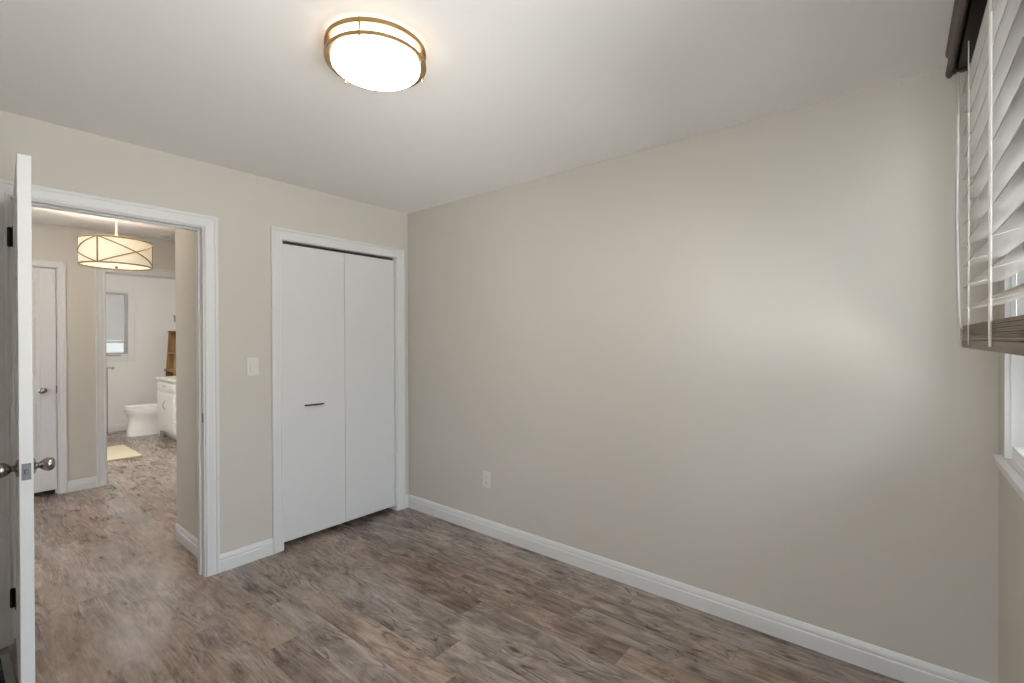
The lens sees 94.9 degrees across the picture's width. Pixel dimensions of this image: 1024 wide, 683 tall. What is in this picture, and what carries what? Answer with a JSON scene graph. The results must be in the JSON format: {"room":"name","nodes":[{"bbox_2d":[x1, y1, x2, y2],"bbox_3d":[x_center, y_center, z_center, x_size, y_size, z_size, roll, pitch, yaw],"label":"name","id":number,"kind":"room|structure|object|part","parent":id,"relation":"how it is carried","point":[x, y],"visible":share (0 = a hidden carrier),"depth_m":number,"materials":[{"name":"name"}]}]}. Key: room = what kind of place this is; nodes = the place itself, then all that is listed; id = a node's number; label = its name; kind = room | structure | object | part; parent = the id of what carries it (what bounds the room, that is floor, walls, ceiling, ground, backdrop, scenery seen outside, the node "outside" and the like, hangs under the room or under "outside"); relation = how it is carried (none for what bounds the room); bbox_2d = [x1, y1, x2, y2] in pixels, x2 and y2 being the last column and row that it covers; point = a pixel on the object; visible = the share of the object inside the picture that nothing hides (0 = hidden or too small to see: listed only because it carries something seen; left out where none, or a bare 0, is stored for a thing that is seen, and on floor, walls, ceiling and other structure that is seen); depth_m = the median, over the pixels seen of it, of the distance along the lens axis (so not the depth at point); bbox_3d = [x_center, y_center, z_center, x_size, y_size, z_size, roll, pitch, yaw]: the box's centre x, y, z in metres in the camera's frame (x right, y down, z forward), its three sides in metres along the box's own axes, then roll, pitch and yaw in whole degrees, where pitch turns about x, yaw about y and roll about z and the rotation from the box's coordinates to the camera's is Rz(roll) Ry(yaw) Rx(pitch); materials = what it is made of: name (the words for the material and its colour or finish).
{"room":"empty bedroom","nodes":[
{"label":"empty bedroom","id":0,"kind":"room"},
{"bbox_2d":[32,222,174,480],"bbox_3d":[-3.892,0.165,4.639,0.100,2.440,5.150,0,0,39],"label":"wall","id":1,"kind":"structure","parent":0,"point":[49,242],"depth_m":4.38,"materials":[{"name":"beige paint"}]},
{"bbox_2d":[32,267,56,492],"bbox_3d":[-4.385,0.344,3.980,0.094,2.006,0.767,0,0,39],"label":"door","id":2,"kind":"structure","parent":1,"relation":"in","point":[43,279],"depth_m":4.22,"materials":[{"name":"white paint"}]},
{"bbox_3d":[-4.186,0.439,4.196,0.059,0.061,0.061,0,0,39],"label":"knob","id":3,"kind":"part","parent":2,"relation":"part of","materials":[{"name":"silver metal"}]},
{"bbox_2d":[32,259,67,493],"bbox_3d":[-4.406,0.331,3.997,0.118,2.116,0.897,0,0,39],"label":"door frame","id":4,"kind":"structure","parent":1,"relation":"attached to","point":[59,266],"depth_m":4.29,"materials":[{"name":"white paint"}]},
{"bbox_2d":[68,476,96,491],"bbox_3d":[-3.806,1.332,4.655,0.014,0.105,5.030,0,0,39],"label":"baseboard","id":5,"kind":"structure","parent":1,"relation":"attached to","point":[89,482],"depth_m":4.39,"materials":[{"name":"white paint"}]},
{"bbox_2d":[95,268,175,486],"bbox_3d":[-3.689,0.319,4.873,0.118,2.128,0.964,0,0,39],"label":"door frame","id":6,"kind":"structure","parent":1,"relation":"attached to","point":[100,274],"depth_m":4.51,"materials":[{"name":"white paint"}]},
{"bbox_2d":[106,274,175,424],"bbox_3d":[-6.332,0.162,7.042,0.120,2.440,2.480,0,0,39],"label":"wall","id":7,"kind":"structure","parent":0,"point":[130,382],"depth_m":7.51,"materials":[{"name":"grey paint"}]},
{"bbox_2d":[108,423,127,431],"bbox_3d":[-5.005,1.330,5.965,3.300,0.105,2.240,0,0,39],"label":"baseboard","id":8,"kind":"structure","parent":7,"relation":"attached to","point":[117,427],"depth_m":7.24,"materials":[{"name":"white paint"}]},
{"bbox_2d":[106,290,134,361],"bbox_3d":[-6.260,-0.238,7.048,0.143,1.100,0.955,0,0,39],"label":"window","id":9,"kind":"structure","parent":7,"relation":"in","point":[120,338],"depth_m":7.29,"materials":[{"name":"white paint"}]},
{"bbox_3d":[-6.262,0.007,7.055,0.052,0.026,0.719,0,0,39],"label":"blind rail","id":10,"kind":"part","parent":9,"relation":"part of","materials":[{"name":"paint"}]},
{"bbox_3d":[-6.289,-0.278,7.071,0.070,0.940,0.785,0,0,39],"label":"frame","id":11,"kind":"part","parent":9,"relation":"part of","materials":[{"name":"paint"}]},
{"bbox_2d":[0,110,408,553],"bbox_3d":[-1.760,0.163,3.431,0.770,2.440,4.320,0,0,39],"label":"wall","id":12,"kind":"structure","parent":0,"point":[245,205],"depth_m":2.93,"materials":[{"name":"beige paint"}]},
{"bbox_2d":[0,153,55,682],"bbox_3d":[-1.980,0.365,1.900,0.813,2.026,0.156,0,0,43],"label":"door","id":13,"kind":"structure","parent":12,"relation":"in","point":[19,237],"depth_m":1.64,"materials":[{"name":"white paint"}]},
{"bbox_3d":[-1.770,0.449,1.644,0.064,0.064,0.062,0,0,43],"label":"knob","id":14,"kind":"part","parent":13,"relation":"part of","materials":[{"name":"silver metal"}]},
{"bbox_3d":[-1.686,0.452,1.633,0.004,0.057,0.024,0,0,43],"label":"latch plate","id":15,"kind":"part","parent":13,"relation":"part of","materials":[{"name":"metal"}]},
{"bbox_3d":[-1.705,0.448,1.714,0.061,0.061,0.059,0,0,43],"label":"knob","id":16,"kind":"part","parent":13,"relation":"part of","materials":[{"name":"silver metal"}]},
{"bbox_2d":[0,179,219,648],"bbox_3d":[-2.100,0.324,2.499,0.150,2.128,0.925,0,0,39],"label":"door frame","id":17,"kind":"structure","parent":12,"relation":"attached to","point":[205,226],"depth_m":2.52,"materials":[{"name":"white paint"}]},
{"bbox_2d":[174,523,197,557],"bbox_3d":[-1.285,1.325,4.128,0.651,0.105,2.652,0,0,39],"label":"baseboard","id":18,"kind":"structure","parent":12,"relation":"attached to","point":[181,535],"depth_m":3.15,"materials":[{"name":"white paint"}]},
{"bbox_2d":[247,357,258,375],"bbox_3d":[-1.635,0.159,2.968,0.011,0.115,0.070,0,0,39],"label":"light switch","id":19,"kind":"object","parent":12,"relation":"attached to","point":[252,363],"visible":1,"depth_m":2.97,"materials":[{"name":"white plastic"}]},
{"bbox_2d":[220,495,407,572],"bbox_3d":[-1.843,1.334,2.711,0.014,0.105,3.088,0,0,39],"label":"baseboard","id":20,"kind":"structure","parent":12,"relation":"attached to","point":[229,560],"depth_m":2.93,"materials":[{"name":"white paint"}]},
{"bbox_2d":[270,226,405,553],"bbox_3d":[-1.267,0.315,3.503,0.132,2.132,1.065,0,0,39],"label":"door frame","id":21,"kind":"structure","parent":12,"relation":"attached to","point":[277,234],"depth_m":3.20,"materials":[{"name":"white paint"}]},
{"bbox_2d":[282,241,394,541],"bbox_3d":[-1.251,0.336,3.490,0.060,2.016,0.906,0,0,39],"label":"door","id":22,"kind":"structure","parent":12,"relation":"in","point":[338,305],"depth_m":3.44,"materials":[{"name":"white paint"}]},
{"bbox_3d":[-1.402,0.345,3.326,0.034,2.000,0.462,0,0,39],"label":"panel","id":23,"kind":"part","parent":22,"relation":"part of","materials":[{"name":"white paint"}]},
{"bbox_3d":[-1.114,0.342,3.678,0.034,2.000,0.442,0,0,39],"label":"panel","id":24,"kind":"part","parent":22,"relation":"part of","materials":[{"name":"white paint"}]},
{"bbox_2d":[0,430,904,682],"bbox_3d":[-2.664,1.444,3.772,10.100,0.120,5.350,0,0,39],"label":"floor","id":25,"kind":"structure","parent":0,"point":[388,595],"depth_m":2.37,"materials":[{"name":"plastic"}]},
{"bbox_2d":[0,652,15,682],"bbox_3d":[-2.177,1.388,1.943,0.300,0.005,0.152,0,0,39],"label":"floor vent","id":26,"kind":"object","parent":25,"relation":"in","point":[6,671],"visible":1,"depth_m":1.98,"materials":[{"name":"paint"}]},
{"bbox_2d":[0,660,5,682],"bbox_3d":[-2.176,1.388,1.942,0.217,0.003,0.100,0,0,39],"label":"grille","id":27,"kind":"object","parent":26,"relation":"attached to","point":[2,662],"depth_m":1.98,"materials":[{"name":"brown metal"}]},
{"bbox_2d":[107,367,115,434],"bbox_3d":[-6.077,0.880,7.026,0.232,1.002,0.189,0,0,-17],"label":"towel stand","id":28,"kind":"object","parent":25,"relation":"on","point":[112,368],"visible":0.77,"depth_m":7.03,"materials":[{"name":"silver metal"}]},
{"bbox_2d":[107,445,141,461],"bbox_3d":[-4.998,1.373,5.656,0.900,0.022,0.690,0,0,39],"label":"bath mat","id":29,"kind":"object","parent":25,"relation":"on","point":[119,452],"visible":0.44,"depth_m":5.71,"materials":[{"name":"beige fabric"}]},
{"bbox_2d":[124,402,158,436],"bbox_3d":[-5.356,0.986,7.130,0.430,0.785,0.842,0,0,39],"label":"toilet","id":30,"kind":"object","parent":25,"relation":"on","point":[142,417],"visible":0.41,"depth_m":6.87,"materials":[{"name":"white ceramic"}]},
{"bbox_3d":[-5.434,0.966,7.035,0.380,0.018,0.598,0,0,39],"label":"seat","id":31,"kind":"part","parent":30,"relation":"part of","materials":[{"name":"white ceramic"}]},
{"bbox_3d":[-5.432,0.940,7.037,0.374,0.027,0.594,0,0,39],"label":"lid","id":32,"kind":"part","parent":30,"relation":"part of","materials":[{"name":"white ceramic"}]},
{"bbox_2d":[156,376,176,439],"bbox_3d":[-4.535,0.913,6.649,1.264,0.930,0.578,0,0,39],"label":"bathroom vanity","id":33,"kind":"object","parent":25,"relation":"on","point":[166,386],"visible":0.36,"depth_m":6.56,"materials":[{"name":"white paint"}]},
{"bbox_3d":[-4.850,0.629,6.591,0.785,0.120,0.024,0,0,39],"label":"drawer","id":34,"kind":"part","parent":33,"relation":"part of","materials":[{"name":"white paint"}]},
{"bbox_2d":[156,376,175,382],"bbox_3d":[-4.527,0.533,6.658,1.264,0.035,0.551,0,0,39],"label":"countertop","id":35,"kind":"structure","parent":33,"relation":"on","point":[168,378],"depth_m":6.60,"materials":[{"name":"white stone"}]},
{"bbox_3d":[-4.849,0.984,6.593,0.785,0.560,0.024,0,0,39],"label":"cabinet door","id":36,"kind":"part","parent":33,"relation":"part of","materials":[{"name":"white paint"}]},
{"bbox_2d":[164,331,175,376],"bbox_3d":[-5.189,0.211,7.334,0.410,0.757,0.296,0,0,39],"label":"wooden shelf unit","id":37,"kind":"object","parent":33,"relation":"on","point":[170,369],"visible":0.36,"depth_m":7.39,"materials":[{"name":"brown wood"}]},
{"bbox_3d":[-5.038,0.220,7.218,0.016,0.740,0.280,0,0,39],"label":"panel","id":38,"kind":"part","parent":37,"relation":"part of","materials":[{"name":"brown wood"}]},
{"bbox_2d":[0,0,954,240],"bbox_3d":[-2.672,-1.116,3.761,10.100,0.120,5.350,0,0,39],"label":"ceiling","id":39,"kind":"structure","parent":0,"point":[512,92],"depth_m":1.88,"materials":[{"name":"paint"}]},
{"bbox_2d":[77,219,152,270],"bbox_3d":[-3.014,-0.805,3.581,0.442,0.498,0.442,0,0,39],"label":"drum pendant","id":40,"kind":"object","parent":39,"relation":"hanging from","point":[110,252],"visible":0.95,"depth_m":3.44,"materials":[{"name":"beige fabric"}]},
{"bbox_3d":[-3.013,-0.668,3.582,0.430,0.188,0.430,0,0,39],"label":"lamp shade","id":41,"kind":"part","parent":40,"relation":"part of","materials":[{"name":"beige fabric"}]},
{"bbox_2d":[81,262,149,269],"bbox_3d":[-3.013,-0.579,3.582,0.420,0.014,0.420,0,0,39],"label":"diffuser","id":42,"kind":"object","parent":40,"relation":"attached to","point":[101,265],"depth_m":3.57,"materials":[{"name":"beige glass"}]},
{"bbox_3d":[-3.014,-0.901,3.580,0.130,0.305,0.130,0,0,39],"label":"stem","id":43,"kind":"part","parent":40,"relation":"part of","materials":[{"name":"beige metal"}]},
{"bbox_2d":[159,233,174,237],"bbox_3d":[-3.392,-1.039,4.623,0.128,0.036,0.128,0,0,39],"label":"smoke detector","id":44,"kind":"object","parent":39,"relation":"attached to","point":[164,235],"visible":1,"depth_m":4.59,"materials":[{"name":"white plastic"}]},
{"bbox_2d":[324,16,425,90],"bbox_3d":[-0.486,-1.009,1.683,0.354,0.088,0.350,0,0,39],"label":"flush ceiling light","id":45,"kind":"object","parent":39,"relation":"attached to","point":[374,53],"visible":1,"depth_m":1.60,"materials":[{"name":"white glass"}]},
{"bbox_3d":[-0.489,-1.010,1.506,0.009,0.063,0.009,0,0,39],"label":"post","id":46,"kind":"part","parent":45,"relation":"part of","materials":[{"name":"gold metal"}]},
{"bbox_3d":[-0.485,-1.020,1.681,0.304,0.065,0.304,0,0,39],"label":"glass","id":47,"kind":"part","parent":45,"relation":"part of","materials":[{"name":"white glass"}]},
{"bbox_2d":[331,38,419,90],"bbox_3d":[-0.485,-0.977,1.681,0.304,0.022,0.304,0,0,39],"label":"diffuser","id":48,"kind":"object","parent":45,"relation":"attached to","point":[381,64],"depth_m":1.64,"materials":[{"name":"white glass"}]},
{"bbox_2d":[407,67,998,682],"bbox_3d":[0.260,0.157,3.072,4.352,2.440,0.120,0,0,39],"label":"wall","id":49,"kind":"structure","parent":0,"point":[730,362],"depth_m":2.27,"materials":[{"name":"beige paint"}]},
{"bbox_2d":[483,471,489,487],"bbox_3d":[-0.182,0.986,3.357,0.070,0.115,0.009,0,0,39],"label":"wall outlet","id":50,"kind":"object","parent":49,"relation":"attached to","point":[486,475],"visible":1,"depth_m":3.35,"materials":[{"name":"white plastic"}]},
{"bbox_2d":[408,494,989,682],"bbox_3d":[0.466,1.325,2.826,3.442,0.105,0.014,0,0,39],"label":"baseboard","id":51,"kind":"structure","parent":49,"relation":"attached to","point":[895,665],"depth_m":2.33,"materials":[{"name":"white paint"}]},
{"bbox_2d":[998,255,1023,682],"bbox_3d":[0.870,0.167,0.492,0.140,2.440,3.102,0,0,39],"label":"wall","id":52,"kind":"structure","parent":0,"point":[1011,505],"depth_m":1.58,"materials":[{"name":"beige paint"}]},
{"bbox_2d":[945,0,1023,355],"bbox_3d":[1.253,-0.509,1.195,0.155,1.067,1.202,0,0,39],"label":"blind","id":53,"kind":"object","parent":52,"relation":"attached to","point":[986,37],"visible":1,"depth_m":1.23,"materials":[{"name":"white wood"}]},
{"bbox_3d":[1.590,-0.482,1.672,0.012,0.998,0.029,0,0,17],"label":"lift cord","id":54,"kind":"part","parent":53,"relation":"part of","materials":[{"name":"white fabric"}]},
{"bbox_3d":[1.452,-0.472,1.496,0.003,0.965,0.003,0,0,17],"label":"ladder cord","id":55,"kind":"part","parent":53,"relation":"part of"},
{"bbox_3d":[1.167,-0.469,1.148,0.006,0.965,0.006,0,0,17],"label":"ladder cord","id":56,"kind":"part","parent":53,"relation":"part of","materials":[{"name":"white fabric"}]},
{"bbox_3d":[1.270,0.011,1.190,0.098,0.026,1.150,0,0,39],"label":"rail","id":57,"kind":"part","parent":53,"relation":"part of","materials":[{"name":"brown wood"}]},
{"bbox_3d":[1.533,-0.472,1.430,0.003,0.965,0.003,0,0,17],"label":"ladder cord","id":58,"kind":"part","parent":53,"relation":"part of","materials":[{"name":"white fabric"}]},
{"bbox_2d":[992,241,1023,500],"bbox_3d":[1.438,-0.249,1.225,0.146,1.359,1.080,0,0,39],"label":"window","id":59,"kind":"structure","parent":52,"relation":"attached to","point":[1011,465],"depth_m":1.61,"materials":[{"name":"white plastic"}]},
{"bbox_3d":[1.425,-0.261,1.242,0.052,1.335,0.970,0,0,39],"label":"frame","id":60,"kind":"part","parent":59,"relation":"part of","materials":[{"name":"white plastic"}]}
]}

